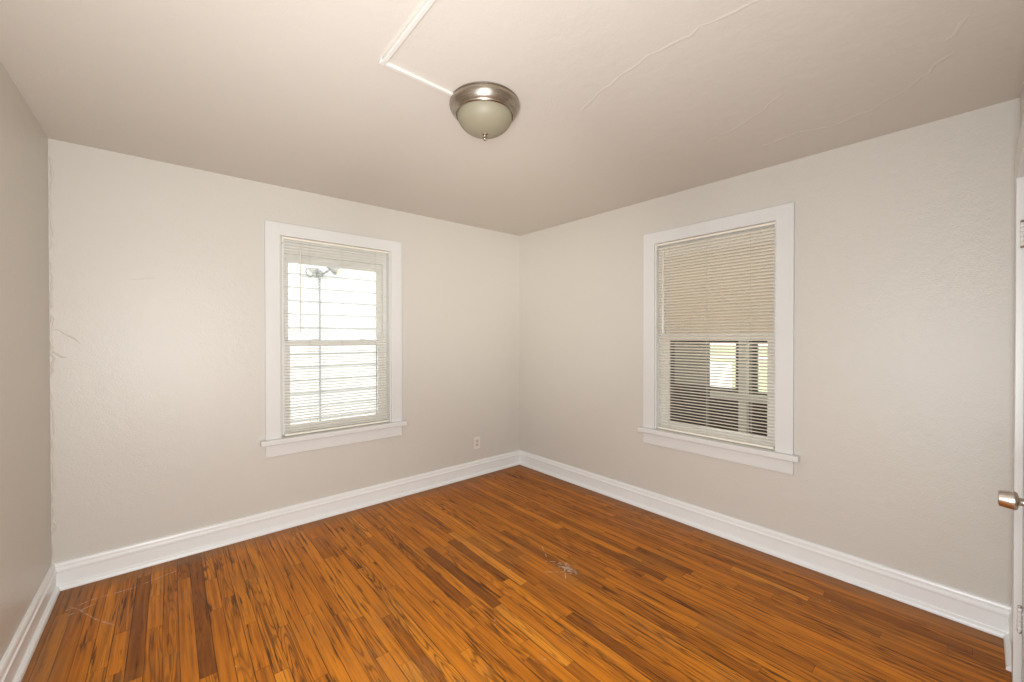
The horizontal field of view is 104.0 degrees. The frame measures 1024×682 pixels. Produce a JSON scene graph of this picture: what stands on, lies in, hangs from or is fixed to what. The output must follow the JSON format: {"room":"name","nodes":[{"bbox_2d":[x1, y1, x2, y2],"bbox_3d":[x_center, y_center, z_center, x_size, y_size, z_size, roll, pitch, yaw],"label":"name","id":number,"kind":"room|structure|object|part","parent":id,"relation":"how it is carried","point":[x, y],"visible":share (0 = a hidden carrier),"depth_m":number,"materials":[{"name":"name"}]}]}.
{"room":"empty bedroom","nodes":[
{"label":"empty bedroom","id":0,"kind":"room"},
{"bbox_2d":[0,60,51,660],"bbox_3d":[-1.402,0.110,0.776,0.140,2.660,3.510,0,1,-41],"label":"wall","id":1,"kind":"structure","parent":0,"point":[25,462],"depth_m":1.75,"materials":[{"name":"beige paint"}]},
{"bbox_2d":[0,564,59,681],"bbox_3d":[-1.380,1.285,0.895,0.036,0.146,3.370,0,1,-41],"label":"baseboard","id":2,"kind":"structure","parent":1,"relation":"attached to","point":[15,661],"depth_m":1.75,"materials":[{"name":"white wood"}]},
{"bbox_2d":[48,138,519,563],"bbox_3d":[-1.247,0.093,3.309,3.671,2.660,0.144,0,1,-41],"label":"wall","id":3,"kind":"structure","parent":0,"point":[157,268],"depth_m":2.59,"materials":[{"name":"beige paint"}]},
{"bbox_2d":[53,450,519,590],"bbox_3d":[-1.190,1.269,3.251,3.391,0.146,0.036,0,1,-41],"label":"baseboard","id":4,"kind":"structure","parent":3,"relation":"attached to","point":[71,573],"depth_m":2.74,"materials":[{"name":"white wood"}]},
{"bbox_2d":[260,220,406,457],"bbox_3d":[-1.376,-0.015,3.166,1.082,1.662,0.192,0,1,-41],"label":"window","id":5,"kind":"structure","parent":3,"relation":"in","point":[277,347],"depth_m":3.08,"materials":[{"name":"white paint"}]},
{"bbox_3d":[-1.425,-0.310,3.221,0.750,0.688,0.030,0,1,-41],"label":"sash","id":6,"kind":"part","parent":5,"relation":"part of","materials":[{"name":"white plastic"}]},
{"bbox_3d":[-1.354,0.711,3.146,1.082,0.038,0.127,0,1,-41],"label":"sill","id":7,"kind":"part","parent":5,"relation":"part of","materials":[{"name":"white paint"}]},
{"bbox_3d":[-1.400,0.334,3.197,0.750,0.671,0.030,0,1,-41],"label":"sash","id":8,"kind":"part","parent":5,"relation":"part of","materials":[{"name":"white plastic"}]},
{"bbox_3d":[-1.412,-0.032,3.209,0.810,1.446,0.076,0,1,-41],"label":"frame","id":9,"kind":"part","parent":5,"relation":"part of","materials":[{"name":"white plastic"}]},
{"bbox_2d":[281,236,388,435],"bbox_3d":[-1.356,-0.034,3.144,0.806,1.444,0.040,0,1,-41],"label":"blind","id":10,"kind":"object","parent":5,"relation":"attached to","point":[282,237],"visible":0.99,"depth_m":3.13,"materials":[{"name":"beige plastic"}]},
{"bbox_3d":[-1.520,-0.029,3.008,0.006,1.412,0.028,0,1,-41],"label":"ladder cord","id":11,"kind":"part","parent":10,"relation":"part of","materials":[{"name":"white fabric"}]},
{"bbox_3d":[-1.353,0.681,3.156,0.781,0.014,0.026,0,1,-41],"label":"rail","id":12,"kind":"part","parent":10,"relation":"part of","materials":[{"name":"white plastic"}]},
{"bbox_3d":[-1.342,-0.030,3.161,0.006,1.412,0.028,0,1,-41],"label":"ladder cord","id":13,"kind":"part","parent":10,"relation":"part of","materials":[{"name":"white fabric"}]},
{"bbox_3d":[-1.140,-0.032,3.334,0.006,1.412,0.028,0,1,-41],"label":"ladder cord","id":14,"kind":"part","parent":10,"relation":"part of","materials":[{"name":"white fabric"}]},
{"bbox_2d":[474,436,479,448],"bbox_3d":[-0.349,1.015,3.988,0.072,0.116,0.009,0,1,-41],"label":"wall outlet","id":15,"kind":"object","parent":3,"relation":"attached to","point":[476,439],"visible":1,"depth_m":3.98,"materials":[{"name":"beige plastic"}]},
{"bbox_2d":[0,0,1023,235],"bbox_3d":[-0.108,-1.159,1.969,3.391,0.140,3.370,0,1,-41],"label":"ceiling","id":16,"kind":"structure","parent":0,"point":[623,103],"depth_m":1.70,"materials":[{"name":"paint"}]},
{"bbox_2d":[379,0,452,95],"bbox_3d":[0.138,-1.082,1.043,0.356,0.017,1.641,0,1,-41],"label":"channel","id":17,"kind":"object","parent":16,"relation":"attached to","point":[419,12],"visible":0.79,"depth_m":1.45,"materials":[{"name":"paint"}]},
{"bbox_2d":[449,81,519,140],"bbox_3d":[-0.125,-1.009,1.841,0.323,0.175,0.323,0,1,-41],"label":"ceiling light","id":18,"kind":"object","parent":16,"relation":"attached to","point":[484,110],"visible":1,"depth_m":1.75,"materials":[{"name":"silver metal"}]},
{"bbox_3d":[-0.125,-0.998,1.841,0.253,0.098,0.253,0,1,-41],"label":"lamp shade","id":19,"kind":"part","parent":18,"relation":"part of","materials":[{"name":"beige glass"}]},
{"bbox_2d":[21,465,1011,681],"bbox_3d":[-0.105,1.390,1.986,3.391,0.080,3.370,0,1,-41],"label":"floor","id":20,"kind":"structure","parent":0,"point":[518,573],"depth_m":2.01,"materials":[{"name":"brown wood"}]},
{"bbox_2d":[520,98,1019,605],"bbox_3d":[1.279,0.092,3.072,0.142,2.660,3.510,0,1,-41],"label":"wall","id":21,"kind":"structure","parent":0,"point":[905,239],"depth_m":2.21,"materials":[{"name":"beige paint"}]},
{"bbox_2d":[638,202,799,474],"bbox_3d":[1.429,-0.016,2.857,0.192,1.662,1.082,0,1,-41],"label":"window","id":22,"kind":"structure","parent":21,"relation":"in","point":[782,459],"depth_m":2.75,"materials":[{"name":"white paint"}]},
{"bbox_3d":[1.486,-0.334,2.904,0.030,0.641,0.750,0,1,-41],"label":"sash","id":23,"kind":"part","parent":22,"relation":"part of","materials":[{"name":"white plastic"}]},
{"bbox_2d":[657,221,775,448],"bbox_3d":[1.406,-0.035,2.838,0.040,1.444,0.808,0,1,-41],"label":"blind","id":24,"kind":"object","parent":22,"relation":"attached to","point":[750,232],"visible":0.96,"depth_m":2.79,"materials":[{"name":"beige plastic"}]},
{"bbox_3d":[1.210,-0.032,3.073,0.029,1.412,0.005,0,1,-41],"label":"ladder cord","id":25,"kind":"part","parent":24,"relation":"part of","materials":[{"name":"beige fabric"}]},
{"bbox_3d":[1.395,-0.031,2.858,0.029,1.412,0.005,0,1,-41],"label":"ladder cord","id":26,"kind":"part","parent":24,"relation":"part of","materials":[{"name":"beige fabric"}]},
{"bbox_3d":[1.409,0.680,2.846,0.026,0.014,0.794,0,1,-41],"label":"rail","id":27,"kind":"part","parent":24,"relation":"part of","materials":[{"name":"white plastic"}]},
{"bbox_3d":[1.578,-0.029,2.643,0.029,1.412,0.005,0,1,-41],"label":"ladder cord","id":28,"kind":"part","parent":24,"relation":"part of","materials":[{"name":"beige fabric"}]},
{"bbox_3d":[1.472,-0.033,2.894,0.076,1.446,0.810,0,1,-41],"label":"frame","id":29,"kind":"part","parent":22,"relation":"part of","materials":[{"name":"white plastic"}]},
{"bbox_3d":[1.458,0.310,2.884,0.030,0.718,0.750,0,1,-41],"label":"sash","id":30,"kind":"part","parent":22,"relation":"part of","materials":[{"name":"white plastic"}]},
{"bbox_3d":[1.405,0.710,2.841,0.127,0.038,1.082,0,1,-41],"label":"sill","id":31,"kind":"part","parent":22,"relation":"part of","materials":[{"name":"white paint"}]},
{"bbox_2d":[520,450,1011,637],"bbox_3d":[1.168,1.268,3.076,0.036,0.146,3.370,0,1,-41],"label":"baseboard","id":32,"kind":"structure","parent":21,"relation":"attached to","point":[990,616],"depth_m":2.37,"materials":[{"name":"white wood"}]},
{"bbox_2d":[1020,76,1023,681],"bbox_3d":[1.035,0.108,0.644,3.391,2.660,0.140,0,1,-41],"label":"wall","id":33,"kind":"structure","parent":0,"point":[1022,88],"depth_m":1.55,"materials":[{"name":"beige paint"}]},
{"bbox_2d":[1003,608,1011,671],"bbox_3d":[2.153,1.276,1.725,0.298,0.146,0.036,0,1,-41],"label":"baseboard","id":34,"kind":"structure","parent":33,"relation":"attached to","point":[1007,638],"depth_m":1.73,"materials":[{"name":"white wood"}]},
{"bbox_2d":[998,220,1023,681],"bbox_3d":[1.667,0.362,1.306,0.768,1.967,0.113,0,1,-41],"label":"door","id":35,"kind":"structure","parent":33,"relation":"in","point":[1007,499],"depth_m":1.13,"materials":[{"name":"white paint"}]},
{"bbox_3d":[1.398,0.447,1.126,0.051,0.051,0.038,0,1,-41],"label":"knob","id":36,"kind":"part","parent":35,"relation":"part of","materials":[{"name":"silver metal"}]},
{"bbox_2d":[1011,114,1023,681],"bbox_3d":[1.670,0.303,1.296,0.976,2.099,0.022,0,1,-41],"label":"door frame","id":37,"kind":"structure","parent":33,"relation":"attached to","point":[1018,388],"depth_m":1.55,"materials":[{"name":"white paint"}]},
{"label":"outside","id":38,"kind":"structure","parent":0,"visible":0},
{"bbox_2d":[710,345,766,391],"bbox_3d":[0.002,2.063,0.014,240.000,0.300,240.000,0,1,-41],"label":"ground","id":39,"kind":"structure","parent":38,"point":[759,345],"depth_m":32.71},
{"bbox_2d":[288,263,375,424],"bbox_3d":[-5.609,-0.884,7.929,9.000,5.500,5.350,0,1,-41],"label":"neighbouring house","id":40,"kind":"structure","parent":39,"relation":"on","point":[306,319],"depth_m":6.67,"materials":[{"name":"white"}]},
{"bbox_2d":[319,277,320,420],"bbox_3d":[-3.129,0.163,6.516,0.028,2.420,0.027,0,1,-41],"label":"conduit","id":41,"kind":"object","parent":40,"relation":"attached to","point":[319,277],"visible":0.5,"depth_m":6.51,"materials":[{"name":"grey metal"}]},
{"bbox_2d":[305,267,339,276],"bbox_3d":[-3.053,-1.127,6.451,0.517,0.230,0.215,0,1,-41],"label":"light","id":42,"kind":"object","parent":40,"relation":"attached to","point":[315,271],"visible":0.76,"depth_m":6.48,"materials":[{"name":"white plastic"}]},
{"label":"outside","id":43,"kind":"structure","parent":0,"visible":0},
{"bbox_2d":[675,341,766,435],"bbox_3d":[2.288,0.152,3.671,2.150,2.730,5.880,0,1,-41],"label":"porch","id":44,"kind":"object","parent":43,"point":[761,414],"visible":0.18,"depth_m":4.70,"materials":[{"name":"paint"}]},
{"bbox_3d":[2.639,0.626,4.484,0.105,0.074,0.775,0,1,-41],"label":"sill","id":45,"kind":"part","parent":44,"relation":"part of","materials":[{"name":"white paint"}]},
{"bbox_3d":[2.584,0.166,4.459,0.074,2.570,0.084,0,1,-41],"label":"post","id":46,"kind":"part","parent":44,"relation":"part of","materials":[{"name":"white paint"}]},
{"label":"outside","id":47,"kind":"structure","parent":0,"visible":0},
{"bbox_2d":[710,356,766,359],"bbox_3d":[31.906,1.692,27.327,8.000,0.020,120.000,0,1,-41],"label":"road","id":48,"kind":"structure","parent":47,"point":[710,356],"depth_m":39.12,"materials":[{"name":"white asphalt"}]},
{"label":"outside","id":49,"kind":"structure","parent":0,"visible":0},
{"bbox_2d":[710,362,731,387],"bbox_3d":[8.461,1.743,22.155,11.416,0.030,36.396,0,0,17],"label":"driveway","id":50,"kind":"structure","parent":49,"point":[710,362],"depth_m":20.17,"materials":[{"name":"concrete"}]}
]}

